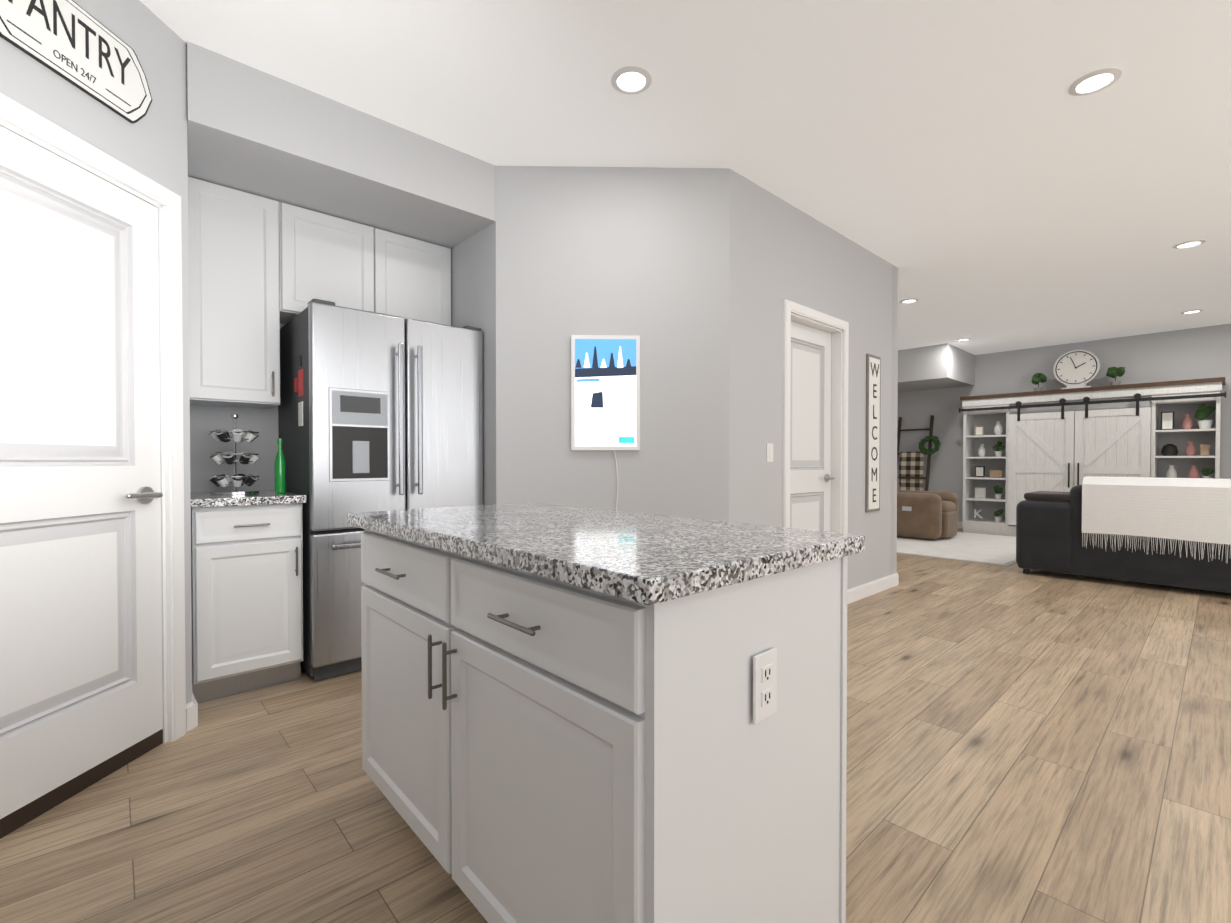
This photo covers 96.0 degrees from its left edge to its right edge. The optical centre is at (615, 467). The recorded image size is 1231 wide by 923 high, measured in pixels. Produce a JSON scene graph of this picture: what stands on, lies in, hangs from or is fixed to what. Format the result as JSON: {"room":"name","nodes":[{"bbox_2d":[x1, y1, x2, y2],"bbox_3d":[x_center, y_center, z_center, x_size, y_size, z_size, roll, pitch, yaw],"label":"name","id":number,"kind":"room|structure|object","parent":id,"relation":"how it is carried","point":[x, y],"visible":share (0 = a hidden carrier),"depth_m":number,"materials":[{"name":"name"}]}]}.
{"room":"kitchen","nodes":[
{"label":"kitchen","id":0,"kind":"room"},
{"bbox_2d":[0,0,191,703],"bbox_3d":[-1.801,-0.314,1.577,0.120,2.740,1.301,0,1,3],"label":"wall","id":1,"kind":"structure","parent":0,"point":[151,144],"depth_m":2.03,"materials":[{"name":"grey paint"}]},
{"bbox_2d":[0,0,151,122],"bbox_3d":[-1.723,-1.351,1.760,0.015,0.260,0.565,0,1,3],"label":"sign","id":2,"kind":"object","parent":1,"relation":"attached to","point":[72,42],"visible":1,"depth_m":1.78,"materials":[{"name":"white wood"}]},
{"bbox_2d":[0,126,162,838],"bbox_3d":[-1.755,0.041,1.731,0.545,2.025,0.542,-1,1,-42],"label":"pantry door","id":3,"kind":"structure","parent":1,"relation":"in","point":[81,693],"depth_m":1.78,"materials":[{"name":"white wood"}]},
{"bbox_2d":[0,93,185,742],"bbox_3d":[-1.783,0.001,1.731,0.142,2.107,0.894,0,1,3],"label":"door frame","id":4,"kind":"structure","parent":1,"relation":"attached to","point":[29,125],"depth_m":2.11,"materials":[{"name":"white wood"}]},
{"bbox_2d":[186,700,197,731],"bbox_3d":[-1.705,0.996,2.225,0.013,0.105,0.053,0,1,3],"label":"baseboard","id":5,"kind":"structure","parent":1,"relation":"attached to","point":[190,715],"depth_m":2.22,"materials":[{"name":"white wood"}]},
{"bbox_2d":[190,324,284,491],"bbox_3d":[-1.806,-0.335,3.354,1.620,2.740,0.120,-1,1,-42],"label":"wall","id":6,"kind":"structure","parent":0,"point":[204,421],"depth_m":3.01,"materials":[{"name":"grey paint"}]},
{"bbox_2d":[188,177,283,408],"bbox_3d":[-1.999,-0.858,2.865,0.400,1.058,0.325,-1,1,-42],"label":"upper cabinet","id":7,"kind":"object","parent":6,"relation":"attached to","point":[261,269],"depth_m":2.75,"materials":[{"name":"white wood"}]},
{"bbox_2d":[284,203,450,325],"bbox_3d":[-1.498,-1.108,3.318,0.950,0.568,0.325,-1,1,-42],"label":"upper cabinet","id":8,"kind":"object","parent":6,"relation":"attached to","point":[346,263],"depth_m":3.15,"materials":[{"name":"white wood"}]},
{"bbox_2d":[451,166,495,504],"bbox_3d":[-0.961,-0.337,3.541,0.120,2.740,0.980,-1,1,-42],"label":"wall","id":9,"kind":"structure","parent":0,"point":[473,280],"depth_m":3.23,"materials":[{"name":"grey paint"}]},
{"bbox_2d":[496,166,729,521],"bbox_3d":[-0.015,-0.333,3.212,1.326,2.740,0.120,0,1,-1],"label":"wall","id":10,"kind":"structure","parent":0,"point":[642,253],"depth_m":3.15,"materials":[{"name":"grey paint"}]},
{"bbox_2d":[571,335,639,450],"bbox_3d":[-0.056,-0.422,3.138,0.390,0.650,0.022,0,1,-1],"label":"digital frame","id":11,"kind":"object","parent":10,"relation":"attached to","point":[605,392],"visible":1,"depth_m":3.13,"materials":[{"name":"white plastic"}]},
{"bbox_2d":[614,451,617,510],"bbox_3d":[0.018,0.413,3.156,0.052,1.020,0.006,0,1,-1],"label":"cord","id":12,"kind":"object","parent":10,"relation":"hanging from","point":[617,481],"visible":0.29,"depth_m":3.15,"materials":[{"name":"white plastic"}]},
{"bbox_2d":[0,528,1230,922],"bbox_3d":[2.500,1.083,3.556,12.200,0.100,8.600,-1,1,-42],"label":"floor","id":13,"kind":"structure","parent":0,"point":[1034,746],"depth_m":1.80,"materials":[{"name":"brown wood"}]},
{"bbox_2d":[190,490,305,702],"bbox_3d":[-1.869,0.586,2.755,0.445,0.912,0.688,-1,1,-42],"label":"base cabinet","id":14,"kind":"object","parent":13,"relation":"on","point":[247,587],"visible":0.92,"depth_m":2.52,"materials":[{"name":"white painted wood"},{"name":"brushed metal"}]},
{"bbox_2d":[209,413,259,494],"bbox_3d":[-1.891,-0.072,2.753,0.210,0.401,0.212,-1,1,-42],"label":"pod carousel","id":15,"kind":"object","parent":14,"relation":"on","point":[238,436],"visible":1,"depth_m":2.70,"materials":[{"name":"silver metal"}]},
{"bbox_2d":[275,438,285,492],"bbox_3d":[-1.704,-0.010,2.815,0.050,0.277,0.050,-1,1,-42],"label":"bottle","id":16,"kind":"object","parent":14,"relation":"on","point":[280,474],"visible":0.94,"depth_m":2.80,"materials":[{"name":"green glass"}]},
{"bbox_2d":[278,298,483,680],"bbox_3d":[-1.321,0.111,3.163,0.907,1.837,0.782,-1,1,-42],"label":"fridge","id":17,"kind":"object","parent":13,"relation":"on","point":[380,412],"visible":0.62,"depth_m":2.79,"materials":[{"name":"grey metal"}]},
{"bbox_2d":[347,522,847,922],"bbox_3d":[-0.158,0.620,1.465,0.658,0.875,1.276,-1,1,-42],"label":"kitchen island","id":18,"kind":"object","parent":13,"relation":"on","point":[570,714],"depth_m":1.02,"materials":[{"name":"white wood"}]},
{"bbox_2d":[347,502,864,609],"bbox_3d":[-0.147,0.164,1.476,0.680,0.037,1.320,-1,1,-42],"label":"island countertop","id":19,"kind":"structure","parent":18,"relation":"on","point":[667,559],"depth_m":1.12,"materials":[{"name":"grey stone"}]},
{"bbox_2d":[897,415,939,490],"bbox_3d":[4.954,0.057,9.116,0.408,1.830,0.696,-1,1,-42],"label":"blanket ladder","id":20,"kind":"object","parent":13,"relation":"on","point":[911,465],"visible":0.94,"depth_m":9.14,"materials":[{"name":"brown wood"}]},
{"bbox_2d":[899,452,923,490],"bbox_3d":[4.925,0.129,9.210,0.082,0.792,0.380,-1,1,-42],"label":"plaid throw","id":21,"kind":"object","parent":20,"relation":"on","point":[911,464],"depth_m":9.18,"materials":[{"name":"fabric"}]},
{"bbox_2d":[897,532,1015,565],"bbox_3d":[3.938,0.977,7.734,2.650,0.014,3.150,-1,1,-42],"label":"rug","id":22,"kind":"object","parent":13,"relation":"on","point":[985,548],"visible":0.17,"depth_m":6.81,"materials":[{"name":"white carpet"}]},
{"bbox_2d":[897,470,957,539],"bbox_3d":[4.179,0.396,7.957,0.924,1.101,1.185,-1,1,-42],"label":"recliner","id":23,"kind":"object","parent":22,"relation":"on","point":[933,515],"visible":0.46,"depth_m":7.45,"materials":[{"name":"brown leather"}]},
{"bbox_2d":[963,517,1002,534],"bbox_3d":[5.647,0.892,8.374,0.442,0.170,0.510,-1,1,-42],"label":"base cabinet","id":24,"kind":"object","parent":13,"relation":"on","point":[988,525],"depth_m":8.29,"materials":[{"name":"white wood"}]},
{"bbox_2d":[1003,389,1074,535],"bbox_3d":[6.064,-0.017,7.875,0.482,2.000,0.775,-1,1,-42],"label":"sliding barn door","id":25,"kind":"structure","parent":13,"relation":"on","point":[1017,446],"depth_m":7.74,"materials":[{"name":"white wood"}]},
{"bbox_2d":[1031,373,1046,390],"bbox_3d":[6.048,-1.213,7.904,0.165,0.290,0.180,-1,1,-42],"label":"topiary","id":26,"kind":"object","parent":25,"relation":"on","point":[1037,378],"visible":0.9,"depth_m":7.87,"materials":[{"name":"green plant"}]},
{"bbox_2d":[1075,385,1158,485],"bbox_3d":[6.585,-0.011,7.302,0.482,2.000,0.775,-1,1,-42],"label":"sliding barn door","id":27,"kind":"structure","parent":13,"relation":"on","point":[1117,430],"depth_m":7.12,"materials":[{"name":"white wood"}]},
{"bbox_2d":[1053,350,1099,388],"bbox_3d":[6.318,-1.337,7.594,0.120,0.545,0.490,-1,1,-42],"label":"mantel clock","id":28,"kind":"object","parent":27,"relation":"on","point":[1076,369],"visible":0.98,"depth_m":7.56,"materials":[{"name":"white wood"}]},
{"bbox_2d":[1106,366,1125,385],"bbox_3d":[6.593,-1.197,7.302,0.169,0.270,0.193,-1,1,-42],"label":"topiary","id":29,"kind":"object","parent":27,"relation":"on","point":[1114,372],"visible":0.94,"depth_m":7.26,"materials":[{"name":"green plant"}]},
{"bbox_2d":[1016,476,1230,592],"bbox_3d":[4.957,0.552,4.749,1.011,0.935,2.350,-1,1,-42],"label":"couch","id":30,"kind":"object","parent":13,"relation":"on","point":[1175,532],"visible":1,"depth_m":4.67,"materials":[{"name":"black"}]},
{"bbox_2d":[1024,491,1070,501],"bbox_3d":[4.258,0.274,5.240,0.520,0.070,0.560,-1,1,-42],"label":"pillow","id":31,"kind":"object","parent":30,"relation":"on","point":[1037,496],"depth_m":5.16,"materials":[{"name":"brown fabric"}]},
{"bbox_2d":[1082,476,1230,560],"bbox_3d":[4.883,0.415,4.353,0.371,0.652,1.835,-1,1,-42],"label":"throw","id":32,"kind":"object","parent":30,"relation":"on","point":[1162,519],"depth_m":4.56,"materials":[{"name":"white fabric"}]},
{"bbox_2d":[140,0,1230,354],"bbox_3d":[2.500,-1.757,3.523,12.200,0.100,8.600,-1,1,-42],"label":"ceiling","id":33,"kind":"structure","parent":0,"point":[980,176],"depth_m":2.65,"materials":[{"name":"white paint"}]},
{"bbox_2d":[186,41,495,248],"bbox_3d":[-1.476,-1.545,2.977,1.378,0.309,0.859,-1,1,-42],"label":"soffit beam","id":34,"kind":"structure","parent":33,"relation":"attached to","point":[252,130],"depth_m":2.63,"materials":[{"name":"grey paint"}]},
{"bbox_2d":[611,66,651,94],"bbox_3d":[0.069,-1.689,2.421,0.180,0.010,0.180,-1,1,-42],"label":"recessed light","id":35,"kind":"object","parent":33,"relation":"in","point":[630,80],"visible":1,"depth_m":2.42,"materials":[{"name":"white"}]},
{"bbox_2d":[899,298,918,303],"bbox_3d":[3.045,-1.727,5.748,0.180,0.010,0.180,-1,1,-42],"label":"recessed light","id":36,"kind":"object","parent":33,"relation":"in","point":[909,300],"visible":1,"depth_m":5.73,"materials":[{"name":"white"}]},
{"bbox_2d":[898,343,974,391],"bbox_3d":[4.397,-1.531,9.109,1.279,0.479,2.289,-1,1,-42],"label":"soffit","id":37,"kind":"structure","parent":33,"relation":"attached to","point":[942,366],"depth_m":8.16,"materials":[{"name":"grey paint"}]},
{"bbox_2d":[956,338,970,340],"bbox_3d":[4.760,-1.749,7.578,0.180,0.010,0.180,-1,1,-42],"label":"recessed light","id":38,"kind":"object","parent":33,"relation":"in","point":[964,339],"visible":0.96,"depth_m":7.57,"materials":[{"name":"white"}]},
{"bbox_2d":[1068,67,1121,95],"bbox_3d":[2.102,-1.689,2.431,0.180,0.010,0.180,-1,1,-42],"label":"recessed light","id":39,"kind":"object","parent":33,"relation":"in","point":[1095,81],"visible":1,"depth_m":2.42,"materials":[{"name":"white"}]},
{"bbox_2d":[1172,239,1205,248],"bbox_3d":[4.396,-1.710,4.247,0.180,0.010,0.180,-1,1,-42],"label":"recessed light","id":40,"kind":"object","parent":33,"relation":"in","point":[1188,244],"visible":1,"depth_m":4.24,"materials":[{"name":"white"}]},
{"bbox_2d":[1181,309,1203,313],"bbox_3d":[6.413,-1.732,6.162,0.180,0.010,0.180,-1,1,-42],"label":"recessed light","id":41,"kind":"object","parent":33,"relation":"in","point":[1192,311],"visible":1,"depth_m":6.15,"materials":[{"name":"white"}]},
{"bbox_2d":[729,169,897,589],"bbox_3d":[1.504,-0.343,4.025,2.420,2.740,0.120,-1,1,-42],"label":"wall","id":42,"kind":"structure","parent":0,"point":[780,249],"depth_m":3.59,"materials":[{"name":"grey paint"}]},
{"bbox_2d":[767,443,772,461],"bbox_3d":[0.963,-0.093,3.449,0.070,0.115,0.009,-1,1,-42],"label":"light switch","id":43,"kind":"object","parent":42,"relation":"attached to","point":[769,452],"visible":1,"depth_m":3.44,"materials":[{"name":"white plastic"}]},
{"bbox_2d":[790,321,834,531],"bbox_3d":[1.355,0.010,3.896,0.722,2.014,0.096,-1,1,-42],"label":"hall door","id":44,"kind":"structure","parent":42,"relation":"in","point":[811,478],"depth_m":3.95,"materials":[{"name":"white wood"}]},
{"bbox_2d":[782,299,848,577],"bbox_3d":[1.363,-0.024,3.886,0.884,2.107,0.142,-1,1,-42],"label":"door frame","id":45,"kind":"structure","parent":42,"relation":"attached to","point":[837,329],"depth_m":4.09,"materials":[{"name":"white wood"}]},
{"bbox_2d":[847,573,898,603],"bbox_3d":[2.095,0.970,4.488,0.968,0.105,0.013,-1,1,-42],"label":"baseboard","id":46,"kind":"structure","parent":42,"relation":"attached to","point":[859,592],"depth_m":4.45,"materials":[{"name":"white wood"}]},
{"bbox_2d":[865,354,880,511],"bbox_3d":[2.070,-0.272,4.445,0.240,1.250,0.020,-1,1,-42],"label":"welcome sign","id":47,"kind":"object","parent":42,"relation":"attached to","point":[873,406],"visible":1,"depth_m":4.42,"materials":[{"name":"grey wood"}]},
{"bbox_2d":[891,270,895,570],"bbox_3d":[1.336,-0.364,5.920,0.120,2.740,3.150,-1,1,-42],"label":"wall","id":48,"kind":"structure","parent":0,"point":[893,413],"depth_m":4.73,"materials":[{"name":"grey paint"}]},
{"bbox_2d":[897,324,1230,521],"bbox_3d":[6.836,-0.383,7.481,0.120,2.740,8.240,-1,1,-42],"label":"wall","id":49,"kind":"structure","parent":0,"point":[1193,353],"depth_m":8.01,"materials":[{"name":"grey paint"}]},
{"bbox_2d":[958,522,962,528],"bbox_3d":[6.787,0.935,7.452,0.013,0.105,8.000,-1,1,-42],"label":"baseboard","id":50,"kind":"structure","parent":49,"relation":"attached to","point":[960,524],"depth_m":8.85,"materials":[{"name":"white wood"}]},
{"bbox_3d":[-2.078,-0.325,2.539,0.120,2.740,0.960,-1,1,-42],"label":"wall","id":51,"kind":"structure","parent":0,"visible":0},
{"bbox_2d":[192,692,196,726],"bbox_3d":[-1.759,0.995,2.303,0.013,0.105,0.182,-1,1,-42],"label":"baseboard","id":52,"kind":"structure","parent":51,"relation":"attached to","point":[194,703],"depth_m":2.24,"materials":[{"name":"white wood"}]}
]}

